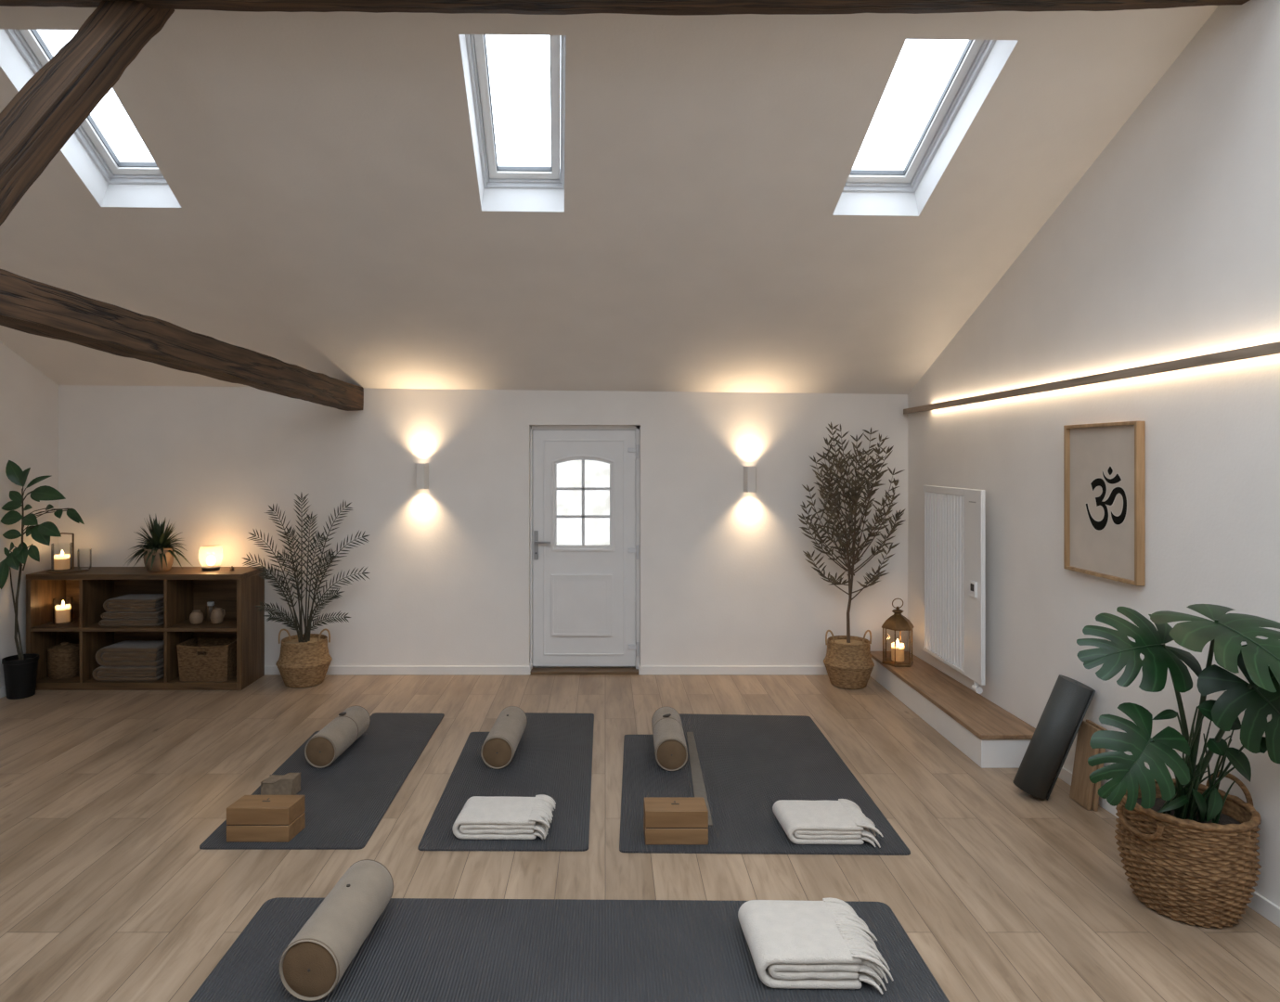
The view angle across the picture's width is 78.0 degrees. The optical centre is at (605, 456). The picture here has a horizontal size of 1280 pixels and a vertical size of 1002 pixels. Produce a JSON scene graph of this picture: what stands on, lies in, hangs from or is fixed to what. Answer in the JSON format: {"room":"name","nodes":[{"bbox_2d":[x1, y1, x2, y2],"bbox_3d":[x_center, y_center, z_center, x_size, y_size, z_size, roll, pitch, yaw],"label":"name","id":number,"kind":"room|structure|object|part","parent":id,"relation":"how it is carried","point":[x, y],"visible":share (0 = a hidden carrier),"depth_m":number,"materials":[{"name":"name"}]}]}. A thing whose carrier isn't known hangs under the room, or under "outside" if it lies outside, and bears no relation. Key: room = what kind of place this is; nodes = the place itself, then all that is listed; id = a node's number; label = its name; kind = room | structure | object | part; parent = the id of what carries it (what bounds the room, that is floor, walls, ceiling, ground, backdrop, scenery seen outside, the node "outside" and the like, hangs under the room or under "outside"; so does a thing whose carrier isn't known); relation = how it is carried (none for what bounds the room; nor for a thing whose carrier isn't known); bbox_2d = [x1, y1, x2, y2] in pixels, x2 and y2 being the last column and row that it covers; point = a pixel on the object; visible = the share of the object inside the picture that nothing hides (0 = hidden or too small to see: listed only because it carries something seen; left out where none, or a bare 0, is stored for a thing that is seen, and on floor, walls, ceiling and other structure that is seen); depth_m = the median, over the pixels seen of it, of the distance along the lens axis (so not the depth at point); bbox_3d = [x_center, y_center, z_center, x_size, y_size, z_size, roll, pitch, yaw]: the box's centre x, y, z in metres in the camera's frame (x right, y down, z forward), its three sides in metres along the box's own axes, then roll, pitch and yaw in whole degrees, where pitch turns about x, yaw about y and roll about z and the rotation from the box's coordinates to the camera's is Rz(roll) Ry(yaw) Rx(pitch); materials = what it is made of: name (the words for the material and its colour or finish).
{"room":"exercise studio","nodes":[
{"label":"exercise studio","id":0,"kind":"room"},
{"bbox_2d":[0,341,58,688],"bbox_3d":[-4.486,-0.444,1.765,0.200,4.388,9.530,0,0,0],"label":"wall","id":1,"kind":"structure","parent":0,"point":[29,398],"depth_m":5.94,"materials":[{"name":"paint"}]},
{"bbox_2d":[0,686,6,698],"bbox_3d":[-4.379,1.715,1.715,0.014,0.070,9.230,0,0,0],"label":"baseboard","id":2,"kind":"structure","parent":1,"relation":"attached to","point":[2,690],"depth_m":5.73,"materials":[{"name":"white paint"}]},
{"bbox_2d":[275,628,332,688],"bbox_3d":[-2.320,1.539,6.085,0.404,0.422,0.403,0,0,0],"label":"basket","id":3,"kind":"object","parent":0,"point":[304,660],"depth_m":5.96,"materials":[{"name":"wicker"}]},
{"bbox_2d":[58,385,907,666],"bbox_3d":[-0.968,0.540,6.430,7.036,2.420,0.200,0,0,0],"label":"wall","id":4,"kind":"structure","parent":0,"point":[727,579],"depth_m":6.33,"materials":[{"name":"paint"}]},
{"bbox_2d":[0,269,363,411],"bbox_3d":[-2.016,-0.488,3.775,0.171,0.246,5.150,0,0,0],"label":"tie beam","id":5,"kind":"structure","parent":4,"relation":"attached to","point":[27,305],"depth_m":3.38,"materials":[{"name":"brown wood"}]},
{"bbox_2d":[415,463,428,489],"bbox_3d":[-1.460,0.157,6.280,0.092,0.205,0.100,0,0,0],"label":"wall sconce","id":6,"kind":"object","parent":4,"relation":"attached to","point":[421,469],"visible":1,"depth_m":6.23,"materials":[{"name":"paint"}]},
{"bbox_2d":[264,663,827,674],"bbox_3d":[-1.138,1.715,6.373,6.496,0.070,0.114,0,0,0],"label":"baseboard","id":7,"kind":"structure","parent":4,"relation":"attached to","point":[268,670],"depth_m":6.32,"materials":[{"name":"white paint"}]},
{"bbox_2d":[530,667,638,674],"bbox_3d":[-0.164,1.739,6.393,0.870,0.022,0.135,0,0,0],"label":"trim","id":8,"kind":"structure","parent":4,"relation":"attached to","point":[536,670],"depth_m":6.34,"materials":[{"name":"brown wood"}]},
{"bbox_2d":[530,425,640,669],"bbox_3d":[-0.164,0.749,6.447,0.894,2.003,0.167,0,0,0],"label":"door","id":9,"kind":"structure","parent":4,"relation":"in","point":[585,480],"depth_m":6.43,"materials":[{"name":"paint"}]},
{"bbox_3d":[-0.562,0.722,6.424,0.032,0.234,0.012,0,0,0],"label":"handle","id":10,"kind":"part","parent":9,"relation":"part of","materials":[{"name":"metal"}]},
{"bbox_3d":[-0.506,0.697,6.393,0.129,0.019,0.059,0,0,0],"label":"lever","id":11,"kind":"part","parent":9,"relation":"part of","materials":[{"name":"metal"}]},
{"bbox_3d":[-0.189,1.210,6.418,0.499,0.499,0.024,0,0,0],"label":"raised panel","id":12,"kind":"part","parent":9,"relation":"part of","materials":[{"name":"paint"}]},
{"bbox_3d":[-0.180,0.379,6.423,0.515,0.785,0.014,0,0,0],"label":"window moulding","id":13,"kind":"part","parent":9,"relation":"part of","materials":[{"name":"paint"}]},
{"bbox_3d":[-0.180,0.376,6.448,0.435,0.700,0.001,0,0,0],"label":"pane","id":14,"kind":"part","parent":9,"relation":"part of","materials":[{"name":"white glass"}]},
{"bbox_3d":[-0.172,0.741,6.426,0.662,1.755,0.010,0,0,0],"label":"edge moulding","id":15,"kind":"part","parent":9,"relation":"part of","materials":[{"name":"paint"}]},
{"bbox_2d":[743,466,756,492],"bbox_3d":[1.157,0.182,6.280,0.092,0.205,0.100,0,0,0],"label":"wall sconce","id":16,"kind":"object","parent":4,"relation":"attached to","point":[749,472],"visible":1,"depth_m":6.23,"materials":[{"name":"paint"}]},
{"bbox_2d":[0,5,1218,394],"bbox_3d":[-0.768,-1.493,4.115,7.736,2.175,4.830,0,0,0],"label":"ceiling","id":17,"kind":"structure","parent":0,"point":[319,167],"depth_m":4.35,"materials":[{"name":"paint"}]},
{"bbox_2d":[0,29,181,207],"bbox_3d":[-2.532,-1.747,3.950,0.487,0.730,1.215,0,0,-6],"label":"frame","id":18,"kind":"structure","parent":17,"relation":"attached to","point":[112,182],"depth_m":4.28,"materials":[{"name":"paint"}]},
{"bbox_3d":[-2.531,-1.825,3.983,0.389,0.473,1.030,0,0,-6],"label":"sash","id":19,"kind":"part","parent":18,"relation":"part of","materials":[{"name":"white paint"}]},
{"bbox_2d":[458,34,566,212],"bbox_3d":[-0.427,-1.724,3.950,0.492,0.731,1.191,0,0,-3],"label":"frame","id":20,"kind":"structure","parent":17,"relation":"attached to","point":[501,187],"depth_m":4.21,"materials":[{"name":"paint"}]},
{"bbox_3d":[-0.426,-1.802,3.983,0.398,0.473,1.010,0,0,-3],"label":"sash","id":21,"kind":"part","parent":20,"relation":"part of","materials":[{"name":"white paint"}]},
{"bbox_2d":[0,0,1249,15],"bbox_3d":[-0.935,-1.882,2.999,6.882,0.316,0.249,0,0,0],"label":"beam","id":22,"kind":"structure","parent":17,"relation":"attached to","point":[672,7],"depth_m":3.04,"materials":[{"name":"brown wood"}]},
{"bbox_2d":[0,0,174,225],"bbox_3d":[-1.960,-1.271,2.825,0.185,1.256,0.908,0,0,18],"label":"beam","id":23,"kind":"structure","parent":22,"relation":"attached to","point":[53,104],"depth_m":2.80,"materials":[{"name":"brown wood"}]},
{"bbox_2d":[832,39,1018,216],"bbox_3d":[1.521,-1.703,3.950,0.529,0.731,1.161,0,0,0],"label":"frame","id":24,"kind":"structure","parent":17,"relation":"attached to","point":[906,192],"depth_m":4.14,"materials":[{"name":"paint"}]},
{"bbox_3d":[1.522,-1.781,3.983,0.439,0.474,0.985,0,0,0],"label":"sash","id":25,"kind":"part","parent":24,"relation":"part of","materials":[{"name":"white paint"}]},
{"bbox_2d":[0,674,1279,1001],"bbox_3d":[-0.743,1.750,1.715,7.686,0.001,9.630,0,0,0],"label":"floor","id":26,"kind":"structure","parent":0,"point":[109,800],"depth_m":3.48,"materials":[{"name":"brown wood"}]},
{"bbox_2d":[0,460,84,699],"bbox_3d":[-4.039,0.887,5.700,0.691,1.726,0.220,0,0,14],"label":"leaf plant","id":27,"kind":"object","parent":26,"relation":"on","point":[19,670],"visible":1,"depth_m":5.70,"materials":[{"name":"plant"}]},
{"bbox_3d":[-4.262,1.607,5.755,0.220,0.285,0.220,0,0,0],"label":"plant pot","id":28,"kind":"part","parent":27,"relation":"part of","materials":[{"name":"black plastic"}]},
{"bbox_3d":[-4.088,0.860,5.711,0.581,1.285,0.080,0,0,11],"label":"stem","id":29,"kind":"part","parent":27,"relation":"part of","materials":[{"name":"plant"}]},
{"bbox_2d":[25,567,264,690],"bbox_3d":[-3.529,1.316,6.103,1.613,0.868,0.405,0,0,0],"label":"shelf unit","id":30,"kind":"object","parent":26,"relation":"on","point":[185,590],"visible":0.62,"depth_m":6.01,"materials":[{"name":"brown wood"}]},
{"bbox_3d":[-4.317,1.337,6.104,0.036,0.826,0.403,0,0,0],"label":"panel","id":31,"kind":"part","parent":30,"relation":"part of","materials":[{"name":"brown wood"}]},
{"bbox_2d":[49,620,77,626],"bbox_3d":[-4.165,1.278,6.060,0.180,0.009,0.180,0,0,0],"label":"coaster","id":32,"kind":"object","parent":30,"relation":"on","point":[74,621],"visible":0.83,"depth_m":6.00,"materials":[{"name":"brown wood"}]},
{"bbox_2d":[52,596,73,624],"bbox_3d":[-4.165,1.181,6.060,0.128,0.185,0.128,0,0,0],"label":"glass sleeve","id":33,"kind":"object","parent":32,"relation":"on","point":[71,598],"visible":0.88,"depth_m":6.05,"materials":[{"name":"clear glass"}]},
{"bbox_2d":[55,601,69,623],"bbox_3d":[-4.165,1.189,6.060,0.104,0.161,0.104,0,0,0],"label":"candle","id":34,"kind":"object","parent":33,"relation":"in","point":[62,612],"visible":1,"depth_m":6.02,"materials":[{"name":"wax"}]},
{"bbox_2d":[47,642,79,679],"bbox_3d":[-4.178,1.567,6.100,0.224,0.257,0.224,0,0,0],"label":"lidded basket","id":35,"kind":"object","parent":30,"relation":"on","point":[63,660],"visible":0.87,"depth_m":6.02,"materials":[{"name":"brown wicker"}]},
{"bbox_3d":[-4.178,1.466,6.100,0.224,0.057,0.224,0,0,0],"label":"lid","id":36,"kind":"part","parent":35,"relation":"part of","materials":[{"name":"brown wicker"}]},
{"bbox_2d":[46,567,90,573],"bbox_3d":[-4.130,0.876,6.070,0.280,0.012,0.280,0,0,0],"label":"wooden tray","id":37,"kind":"object","parent":30,"relation":"on","point":[75,570],"visible":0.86,"depth_m":6.01,"materials":[{"name":"brown wood"}]},
{"bbox_2d":[51,532,74,570],"bbox_3d":[-4.178,0.728,6.070,0.140,0.283,0.140,0,0,45],"label":"candle holder","id":38,"kind":"object","parent":37,"relation":"on","point":[71,545],"visible":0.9,"depth_m":6.06,"materials":[{"name":"clear glass"}]},
{"bbox_2d":[53,551,69,569],"bbox_3d":[-4.178,0.792,6.070,0.106,0.144,0.106,0,0,0],"label":"candle","id":39,"kind":"object","parent":38,"relation":"in","point":[61,562],"visible":1,"depth_m":6.03,"materials":[{"name":"wax"}]},
{"bbox_3d":[-4.095,0.732,6.071,0.010,0.275,0.012,0,0,0],"label":"post","id":40,"kind":"part","parent":38,"relation":"part of","materials":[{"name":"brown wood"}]},
{"bbox_2d":[77,548,91,569],"bbox_3d":[-4.025,0.792,6.100,0.094,0.155,0.094,0,0,0],"label":"glass tumbler","id":41,"kind":"object","parent":37,"relation":"on","point":[78,550],"visible":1,"depth_m":6.08,"materials":[{"name":"clear glass"}]},
{"bbox_2d":[92,662,163,681],"bbox_3d":[-3.622,1.641,6.080,0.489,0.105,0.279,0,0,0],"label":"folded blanket","id":42,"kind":"object","parent":30,"relation":"on","point":[102,673],"visible":0.63,"depth_m":5.94,"materials":[{"name":"beige fabric"}]},
{"bbox_2d":[95,640,163,666],"bbox_3d":[-3.617,1.514,6.085,0.469,0.145,0.270,0,0,0],"label":"folded blanket","id":43,"kind":"object","parent":42,"relation":"on","point":[127,652],"visible":0.94,"depth_m":5.96,"materials":[{"name":"beige fabric"}]},
{"bbox_2d":[98,617,163,626],"bbox_3d":[-3.599,1.256,6.085,0.453,0.053,0.268,0,0,0],"label":"folded blanket","id":44,"kind":"object","parent":30,"relation":"on","point":[160,621],"visible":0.59,"depth_m":5.95,"materials":[{"name":"beige fabric"}]},
{"bbox_2d":[101,608,163,619],"bbox_3d":[-3.599,1.204,6.090,0.433,0.051,0.258,0,0,0],"label":"folded blanket","id":45,"kind":"object","parent":44,"relation":"on","point":[160,614],"visible":0.56,"depth_m":5.96,"materials":[{"name":"beige fabric"}]},
{"bbox_2d":[103,594,163,612],"bbox_3d":[-3.599,1.128,6.093,0.404,0.100,0.254,0,0,0],"label":"folded blanket","id":46,"kind":"object","parent":45,"relation":"on","point":[131,602],"visible":0.9,"depth_m":5.97,"materials":[{"name":"beige fabric"}]},
{"bbox_3d":[-3.529,1.298,6.098,1.541,0.030,0.389,0,0,0],"label":"shelf","id":47,"kind":"part","parent":30,"relation":"part of","materials":[{"name":"brown wood"}]},
{"bbox_3d":[-3.529,1.310,6.299,1.541,0.771,0.012,0,0,0],"label":"panel","id":48,"kind":"part","parent":30,"relation":"part of","materials":[{"name":"brown wood"}]},
{"bbox_2d":[120,515,191,571],"bbox_3d":[-3.451,0.661,6.080,0.482,0.442,0.397,0,0,31],"label":"spiky plant","id":49,"kind":"object","parent":30,"relation":"on","point":[159,551],"visible":1,"depth_m":6.05,"materials":[{"name":"green plant"}]},
{"bbox_3d":[-3.450,0.794,6.100,0.208,0.176,0.208,0,0,0],"label":"plant pot","id":50,"kind":"part","parent":49,"relation":"part of","materials":[{"name":"beige ceramic"}]},
{"bbox_2d":[189,609,203,624],"bbox_3d":[-3.135,1.233,6.050,0.100,0.100,0.100,0,0,0],"label":"round vase","id":51,"kind":"object","parent":30,"relation":"on","point":[196,617],"visible":1,"depth_m":6.02,"materials":[{"name":"beige ceramic"}]},
{"bbox_2d":[176,636,236,681],"bbox_3d":[-3.027,1.556,6.075,0.395,0.279,0.300,0,0,0],"label":"woven basket","id":52,"kind":"object","parent":30,"relation":"on","point":[200,658],"visible":0.9,"depth_m":5.94,"materials":[{"name":"brown wicker"}]},
{"bbox_2d":[206,601,215,621],"bbox_3d":[-3.085,1.210,6.170,0.066,0.146,0.066,0,0,0],"label":"bottle","id":53,"kind":"object","parent":30,"relation":"on","point":[210,604],"visible":0.84,"depth_m":6.14,"materials":[{"name":"brown ceramic"}]},
{"bbox_2d":[201,555,220,571],"bbox_3d":[-3.058,0.789,6.120,0.174,0.186,0.174,0,0,0],"label":"glowing lamp","id":54,"kind":"object","parent":30,"relation":"on","point":[211,560],"visible":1,"depth_m":6.09,"materials":[{"name":"white glass"}]},
{"bbox_3d":[-3.058,0.807,6.120,0.068,0.082,0.068,0,0,0],"label":"bulb","id":55,"kind":"part","parent":54,"relation":"part of","materials":[{"name":"white glass"}]},
{"bbox_2d":[210,607,225,623],"bbox_3d":[-2.985,1.227,6.070,0.095,0.112,0.095,0,0,45],"label":"jug","id":56,"kind":"object","parent":30,"relation":"on","point":[217,614],"visible":1,"depth_m":6.04,"materials":[{"name":"beige ceramic"}]},
{"bbox_3d":[-2.740,1.337,6.104,0.036,0.826,0.403,0,0,0],"label":"panel","id":57,"kind":"part","parent":30,"relation":"part of","materials":[{"name":"brown wood"}]},
{"bbox_2d":[241,493,370,688],"bbox_3d":[-2.272,1.011,6.093,0.932,1.479,0.404,0,0,-10],"label":"areca palm","id":58,"kind":"object","parent":26,"relation":"on","point":[304,660],"visible":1,"depth_m":6.02,"materials":[{"name":"plant"}]},
{"bbox_2d":[199,712,444,850],"bbox_3d":[-1.456,1.746,4.435,0.758,0.008,1.849,0,0,0],"label":"yoga mat","id":59,"kind":"object","parent":26,"relation":"on","point":[346,800],"visible":0.82,"depth_m":4.20,"materials":[{"name":"grey rubber"}]},
{"bbox_2d":[226,795,304,841],"bbox_3d":[-1.559,1.663,3.630,0.303,0.156,0.140,0,0,0],"label":"blocks","id":60,"kind":"object","parent":59,"relation":"on","point":[251,818],"visible":1,"depth_m":3.56,"materials":[{"name":"brown wood"}]},
{"bbox_3d":[-1.559,1.625,3.630,0.303,0.078,0.140,0,0,0],"label":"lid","id":61,"kind":"part","parent":60,"relation":"part of","materials":[{"name":"brown wood"}]},
{"bbox_2d":[260,773,301,795],"bbox_3d":[-1.673,1.698,4.072,0.176,0.098,0.095,0,0,0],"label":"block","id":62,"kind":"object","parent":59,"relation":"on","point":[290,783],"visible":0.78,"depth_m":4.03,"materials":[{"name":"beige"}]},
{"bbox_2d":[304,705,370,768],"bbox_3d":[-1.575,1.639,4.677,0.184,0.204,0.557,0,0,4],"label":"bolster","id":63,"kind":"object","parent":59,"relation":"on","point":[327,745],"visible":1,"depth_m":4.50,"materials":[{"name":"fabric"}]},
{"bbox_2d":[417,712,594,852],"bbox_3d":[-0.462,1.746,4.426,0.776,0.008,1.866,0,0,0],"label":"yoga mat","id":64,"kind":"object","parent":26,"relation":"on","point":[552,757],"visible":0.7,"depth_m":4.22,"materials":[{"name":"grey rubber"}]},
{"bbox_2d":[452,794,555,840],"bbox_3d":[-0.467,1.690,3.697,0.453,0.101,0.279,0,0,0],"label":"folded blanket","id":65,"kind":"object","parent":64,"relation":"on","point":[482,818],"visible":1,"depth_m":3.60,"materials":[{"name":"beige fabric"}]},
{"bbox_2d":[480,706,527,769],"bbox_3d":[-0.590,1.648,4.665,0.184,0.187,0.562,0,0,3],"label":"bolster","id":66,"kind":"object","parent":64,"relation":"on","point":[497,751],"visible":1,"depth_m":4.43,"materials":[{"name":"fabric"}]},
{"bbox_2d":[188,897,949,1001],"bbox_3d":[-0.115,1.746,2.632,2.430,0.008,0.964,0,0,0],"label":"yoga mat","id":67,"kind":"object","parent":26,"relation":"on","point":[418,950],"visible":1,"depth_m":2.74,"materials":[{"name":"grey rubber"}]},
{"bbox_2d":[279,859,393,1001],"bbox_3d":[-0.925,1.639,2.775,0.201,0.205,0.523,0,0,5],"label":"bolster","id":68,"kind":"object","parent":67,"relation":"on","point":[316,959],"visible":1,"depth_m":2.61,"materials":[{"name":"fabric"}]},
{"bbox_2d":[737,897,893,995],"bbox_3d":[0.717,1.682,2.728,0.459,0.118,0.372,0,0,0],"label":"folded blanket","id":69,"kind":"object","parent":67,"relation":"on","point":[793,945],"visible":1,"depth_m":2.63,"materials":[{"name":"beige fabric"}]},
{"bbox_2d":[619,713,910,855],"bbox_3d":[0.716,1.746,4.402,1.307,0.008,1.884,0,0,0],"label":"yoga mat","id":70,"kind":"object","parent":26,"relation":"on","point":[749,764],"visible":0.68,"depth_m":4.20,"materials":[{"name":"grey rubber"}]},
{"bbox_2d":[651,707,687,771],"bbox_3d":[0.374,1.639,4.644,0.196,0.204,0.583,0,0,0],"label":"bolster","id":71,"kind":"object","parent":70,"relation":"on","point":[669,743],"visible":1,"depth_m":4.39,"materials":[{"name":"fabric"}]},
{"bbox_2d":[643,797,708,844],"bbox_3d":[0.320,1.665,3.607,0.282,0.153,0.145,0,0,0],"label":"blocks","id":72,"kind":"object","parent":70,"relation":"on","point":[666,821],"visible":1,"depth_m":3.54,"materials":[{"name":"brown wood"}]},
{"bbox_3d":[0.320,1.628,3.607,0.282,0.076,0.145,0,0,0],"label":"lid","id":73,"kind":"part","parent":72,"relation":"part of","materials":[{"name":"brown wood"}]},
{"bbox_2d":[686,732,712,826],"bbox_3d":[0.511,1.740,4.349,0.073,0.002,1.265,0,0,4],"label":"strap","id":74,"kind":"object","parent":70,"relation":"on","point":[699,790],"visible":0.81,"depth_m":4.32,"materials":[{"name":"beige fabric"}]},
{"bbox_2d":[772,799,883,848],"bbox_3d":[1.020,1.693,3.652,0.446,0.095,0.315,0,0,0],"label":"folded blanket","id":75,"kind":"object","parent":70,"relation":"on","point":[842,821],"visible":1,"depth_m":3.57,"materials":[{"name":"beige fabric"}]},
{"bbox_2d":[797,422,905,689],"bbox_3d":[1.901,0.742,6.024,0.948,2.017,0.528,0,0,0],"label":"tree","id":76,"kind":"object","parent":26,"relation":"on","point":[848,664],"visible":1,"depth_m":6.00,"materials":[{"name":"green plant"}]},
{"bbox_3d":[1.722,1.384,6.042,0.097,0.112,0.019,0,0,-29],"label":"basket handle","id":77,"kind":"part","parent":76,"relation":"part of","materials":[{"name":"wicker"}]},
{"bbox_3d":[2.005,1.384,6.038,0.097,0.112,0.019,0,0,-29],"label":"basket handle","id":78,"kind":"part","parent":76,"relation":"part of","materials":[{"name":"wicker"}]},
{"bbox_2d":[870,651,1035,768],"bbox_3d":[2.288,1.655,5.372,0.375,0.190,1.908,0,0,0],"label":"step","id":79,"kind":"structure","parent":26,"relation":"on","point":[989,735],"depth_m":4.90,"materials":[{"name":"white paint"}]},
{"bbox_2d":[881,598,914,667],"bbox_3d":[2.206,1.314,5.950,0.244,0.491,0.211,0,0,0],"label":"lantern","id":80,"kind":"object","parent":79,"relation":"on","point":[897,622],"visible":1,"depth_m":5.91,"materials":[{"name":"gold metal"}]},
{"bbox_3d":[2.097,1.415,5.950,0.008,0.254,0.008,0,0,0],"label":"post","id":81,"kind":"part","parent":80,"relation":"part of","materials":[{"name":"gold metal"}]},
{"bbox_3d":[2.125,1.415,5.997,0.054,0.246,0.094,0,0,0],"label":"glass pane","id":82,"kind":"part","parent":80,"relation":"part of","materials":[{"name":"clear glass"}]},
{"bbox_3d":[2.151,1.415,5.856,0.008,0.254,0.008,0,0,0],"label":"post","id":83,"kind":"part","parent":80,"relation":"part of","materials":[{"name":"gold metal"}]},
{"bbox_2d":[891,640,904,661],"bbox_3d":[2.206,1.457,5.950,0.092,0.161,0.092,0,0,0],"label":"candle","id":84,"kind":"object","parent":80,"relation":"in","point":[899,647],"visible":0.95,"depth_m":5.91,"materials":[{"name":"wax"}]},
{"bbox_3d":[2.260,1.415,5.856,0.008,0.254,0.008,0,0,0],"label":"post","id":85,"kind":"part","parent":80,"relation":"part of","materials":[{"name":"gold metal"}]},
{"bbox_3d":[2.315,1.415,5.950,0.008,0.254,0.008,0,0,0],"label":"post","id":86,"kind":"part","parent":80,"relation":"part of","materials":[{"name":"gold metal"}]},
{"bbox_2d":[1012,674,1095,801],"bbox_3d":[2.293,1.435,4.037,0.373,0.628,0.162,0,0,13],"label":"rolled mat","id":87,"kind":"object","parent":26,"relation":"on","point":[1069,700],"visible":1,"depth_m":3.98,"materials":[{"name":"rubber"}]},
{"bbox_2d":[1069,721,1099,811],"bbox_3d":[2.415,1.550,3.970,0.072,0.399,0.150,0,0,0],"label":"wooden board","id":88,"kind":"object","parent":26,"relation":"on","point":[1081,789],"visible":0.74,"depth_m":3.97,"materials":[{"name":"brown wood"}]},
{"bbox_2d":[1086,720,1107,812],"bbox_3d":[2.441,1.548,3.960,0.072,0.404,0.150,0,0,0],"label":"wooden board","id":89,"kind":"object","parent":26,"relation":"on","point":[1095,797],"visible":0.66,"depth_m":3.89,"materials":[{"name":"brown wood"}]},
{"bbox_2d":[1076,604,1279,929],"bbox_3d":[2.117,1.159,2.914,0.752,1.183,0.786,0,0,0],"label":"monstera plant","id":90,"kind":"object","parent":26,"relation":"on","point":[1187,847],"visible":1,"depth_m":2.88,"materials":[{"name":"green plant"}]},
{"bbox_2d":[823,635,874,689],"bbox_3d":[1.863,1.577,6.040,0.376,0.345,0.375,0,0,0],"label":"basket","id":91,"kind":"object","parent":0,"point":[848,664],"depth_m":5.91,"materials":[{"name":"beige wicker"}]},
{"bbox_2d":[907,0,1279,907],"bbox_3d":[2.644,-0.406,1.765,0.200,4.312,9.538,0,0,-1],"label":"wall","id":92,"kind":"structure","parent":0,"point":[1166,248],"depth_m":3.58,"materials":[{"name":"paint"}]},
{"bbox_2d":[923,485,985,694],"bbox_3d":[2.393,0.856,5.380,0.123,1.291,0.900,0,0,0],"label":"panel radiator","id":93,"kind":"object","parent":92,"relation":"attached to","point":[954,518],"visible":1,"depth_m":5.28,"materials":[{"name":"metal"}]},
{"bbox_2d":[903,341,1279,414],"bbox_3d":[2.470,-0.391,3.595,0.056,0.109,5.393,0,0,-1],"label":"rail","id":94,"kind":"object","parent":92,"relation":"attached to","point":[1273,348],"visible":1,"depth_m":3.70,"materials":[{"name":"brown wood"}]},
{"bbox_2d":[1063,421,1145,585],"bbox_3d":[2.468,0.216,3.922,0.040,0.763,0.556,0,0,-1],"label":"framed print","id":95,"kind":"object","parent":92,"relation":"attached to","point":[1105,463],"visible":1,"depth_m":3.90,"materials":[{"name":"beige paper"}]},
{"bbox_2d":[1058,766,1279,928],"bbox_3d":[2.562,1.715,0.762,0.014,0.070,7.328,0,0,-1],"label":"baseboard","id":96,"kind":"structure","parent":92,"relation":"attached to","point":[1259,904],"depth_m":3.02,"materials":[{"name":"white paint"}]},
{"bbox_2d":[1114,772,1261,929],"bbox_3d":[2.253,1.503,3.080,0.488,0.495,0.462,0,0,0],"label":"wicker basket","id":97,"kind":"object","parent":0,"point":[1190,858],"depth_m":2.93,"materials":[{"name":"wicker"}]}
]}

